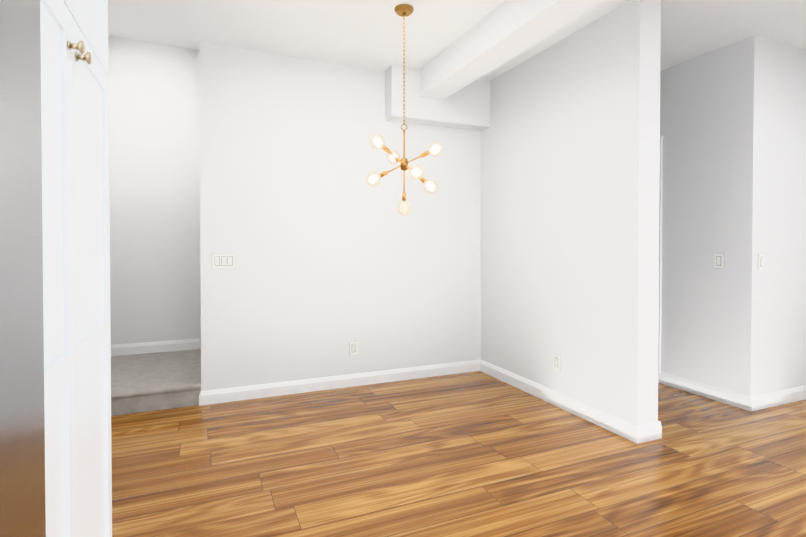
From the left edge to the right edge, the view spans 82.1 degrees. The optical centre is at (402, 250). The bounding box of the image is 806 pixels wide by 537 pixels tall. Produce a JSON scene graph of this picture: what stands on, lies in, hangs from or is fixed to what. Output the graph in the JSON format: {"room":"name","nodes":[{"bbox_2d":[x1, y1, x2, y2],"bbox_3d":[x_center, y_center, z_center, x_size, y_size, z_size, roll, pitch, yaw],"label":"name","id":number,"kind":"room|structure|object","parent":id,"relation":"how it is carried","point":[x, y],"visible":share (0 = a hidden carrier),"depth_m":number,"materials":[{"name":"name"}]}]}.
{"room":"empty dining room","nodes":[
{"label":"empty dining room","id":0,"kind":"room"},
{"bbox_2d":[108,28,198,49],"bbox_3d":[-2.241,-2.113,3.976,1.150,0.170,1.450,0,1,-23],"label":"ceiling","id":1,"kind":"structure","parent":0,"point":[129,35],"depth_m":4.46,"materials":[{"name":"paint"}]},
{"bbox_2d":[108,36,200,344],"bbox_3d":[-2.445,-0.522,4.633,1.030,3.370,0.120,0,1,-23],"label":"wall","id":2,"kind":"structure","parent":0,"point":[154,173],"depth_m":4.56,"materials":[{"name":"paint"}]},
{"bbox_2d":[111,338,200,355],"bbox_3d":[-2.474,0.957,4.566,0.910,0.105,0.016,0,1,-23],"label":"baseboard","id":3,"kind":"structure","parent":2,"relation":"attached to","point":[150,347],"depth_m":4.57,"materials":[{"name":"paint"}]},
{"bbox_2d":[199,42,480,390],"bbox_3d":[-0.420,-0.204,4.062,2.490,2.750,0.140,0,1,-23],"label":"wall","id":4,"kind":"structure","parent":0,"point":[318,236],"depth_m":3.88,"materials":[{"name":"paint"}]},
{"bbox_2d":[212,253,234,268],"bbox_3d":[-1.384,0.083,3.573,0.168,0.121,0.013,0,1,-23],"label":"light switch","id":5,"kind":"object","parent":4,"relation":"attached to","point":[223,260],"visible":1,"depth_m":3.57,"materials":[{"name":"plastic"}]},
{"bbox_2d":[201,360,479,405],"bbox_3d":[-0.390,1.119,4.008,2.490,0.105,0.016,0,1,-23],"label":"baseboard","id":6,"kind":"structure","parent":4,"relation":"attached to","point":[217,396],"depth_m":3.91,"materials":[{"name":"paint"}]},
{"bbox_2d":[349,341,357,354],"bbox_3d":[-0.424,0.842,3.991,0.075,0.121,0.011,0,1,-23],"label":"electrical outlet","id":7,"kind":"object","parent":4,"relation":"attached to","point":[353,347],"visible":1,"depth_m":3.99,"materials":[{"name":"plastic"}]},
{"bbox_2d":[385,65,489,130],"bbox_3d":[0.327,-1.371,4.206,0.990,0.440,0.170,0,1,-23],"label":"soffit","id":8,"kind":"structure","parent":0,"point":[467,107],"depth_m":4.10,"materials":[{"name":"paint"}]},
{"bbox_2d":[108,0,805,80],"bbox_3d":[2.227,-1.602,1.244,7.240,0.120,7.080,0,1,-23],"label":"ceiling","id":9,"kind":"structure","parent":0,"point":[368,34],"depth_m":3.23,"materials":[{"name":"paint"}]},
{"bbox_2d":[365,4,443,215],"bbox_3d":[0.007,-0.895,3.006,0.458,1.341,0.321,1,1,38],"label":"chandelier","id":10,"kind":"object","parent":9,"relation":"hanging from","point":[403,10],"visible":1,"depth_m":3.00,"materials":[{"name":"gold metal"}]},
{"bbox_2d":[421,0,606,98],"bbox_3d":[1.591,-1.428,0.955,0.240,0.240,6.800,0,1,-23],"label":"ceiling beam","id":11,"kind":"structure","parent":9,"relation":"attached to","point":[502,33],"depth_m":3.06,"materials":[{"name":"paint"}]},
{"bbox_2d":[111,371,805,536],"bbox_3d":[1.829,1.226,2.221,7.240,0.060,9.120,0,1,-23],"label":"floor","id":12,"kind":"structure","parent":0,"point":[475,454],"depth_m":2.53,"materials":[{"name":"laminate"}]},
{"bbox_2d":[0,0,45,536],"bbox_3d":[-0.697,0.332,0.204,0.778,1.780,0.910,0,1,-23],"label":"fridge","id":13,"kind":"object","parent":12,"relation":"on","point":[22,466],"visible":1,"depth_m":0.65,"materials":[{"name":"silver metal"}]},
{"bbox_2d":[40,0,111,536],"bbox_3d":[-1.106,-0.029,1.036,0.678,2.480,0.930,0,1,-23],"label":"pantry cabinet","id":14,"kind":"object","parent":12,"relation":"on","point":[76,243],"visible":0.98,"depth_m":1.18,"materials":[{"name":"paint"}]},
{"bbox_2d":[111,349,200,415],"bbox_3d":[-2.214,1.092,3.955,0.906,0.161,1.345,0,1,-23],"label":"carpeted step","id":15,"kind":"structure","parent":12,"relation":"on","point":[145,382],"depth_m":3.61,"materials":[{"name":"carpet"}]},
{"bbox_2d":[480,0,660,424],"bbox_3d":[0.981,-0.206,4.178,0.180,2.750,2.820,0,1,-23],"label":"wall","id":16,"kind":"structure","parent":0,"point":[570,161],"depth_m":3.28,"materials":[{"name":"paint"}]},
{"bbox_2d":[553,353,559,370],"bbox_3d":[1.164,0.848,3.514,0.011,0.121,0.075,0,1,-23],"label":"outlet","id":17,"kind":"object","parent":16,"relation":"attached to","point":[556,361],"visible":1,"depth_m":3.51,"materials":[{"name":"plastic"}]},
{"bbox_2d":[480,359,636,441],"bbox_3d":[1.094,1.124,3.678,0.016,0.105,1.780,0,1,-23],"label":"baseboard","id":18,"kind":"structure","parent":16,"relation":"attached to","point":[612,423],"depth_m":3.41,"materials":[{"name":"paint"}]},
{"bbox_2d":[635,421,661,443],"bbox_3d":[1.534,1.134,2.890,0.212,0.105,0.016,0,1,-23],"label":"baseboard","id":19,"kind":"structure","parent":16,"relation":"attached to","point":[646,432],"depth_m":2.88,"materials":[{"name":"paint"}]},
{"bbox_2d":[660,35,805,395],"bbox_3d":[3.489,-0.206,4.231,2.360,2.750,0.820,0,1,-23],"label":"wall","id":20,"kind":"structure","parent":0,"point":[733,124],"depth_m":3.59,"materials":[{"name":"paint"}]},
{"bbox_2d":[659,371,749,410],"bbox_3d":[2.412,1.123,3.746,0.016,0.105,0.735,0,1,-23],"label":"baseboard","id":21,"kind":"structure","parent":20,"relation":"attached to","point":[732,398],"depth_m":3.70,"materials":[{"name":"paint"}]},
{"bbox_2d":[714,253,723,268],"bbox_3d":[2.464,0.082,3.612,0.013,0.121,0.075,0,1,-23],"label":"light switch","id":22,"kind":"object","parent":20,"relation":"attached to","point":[718,260],"visible":1,"depth_m":3.61,"materials":[{"name":"plastic"}]},
{"bbox_2d":[758,254,764,269],"bbox_3d":[2.661,0.084,3.431,0.075,0.121,0.013,0,1,-23],"label":"hall light switch","id":23,"kind":"object","parent":20,"relation":"attached to","point":[761,261],"visible":1,"depth_m":3.42,"materials":[{"name":"plastic"}]},
{"bbox_2d":[749,385,805,410],"bbox_3d":[3.645,1.121,3.861,2.376,0.105,0.016,0,1,-23],"label":"baseboard","id":24,"kind":"structure","parent":20,"relation":"attached to","point":[773,399],"depth_m":3.51,"materials":[{"name":"paint"}]},
{"bbox_3d":[2.147,-1.245,4.539,0.140,0.680,0.820,0,1,-23],"label":"wall","id":25,"kind":"structure","parent":0,"visible":0},
{"bbox_2d":[658,135,663,382],"bbox_3d":[2.136,0.077,4.552,0.164,2.175,1.010,0,1,-23],"label":"door frame","id":26,"kind":"structure","parent":25,"relation":"attached to","point":[660,267],"depth_m":4.07,"materials":[{"name":"paint"}]}
]}

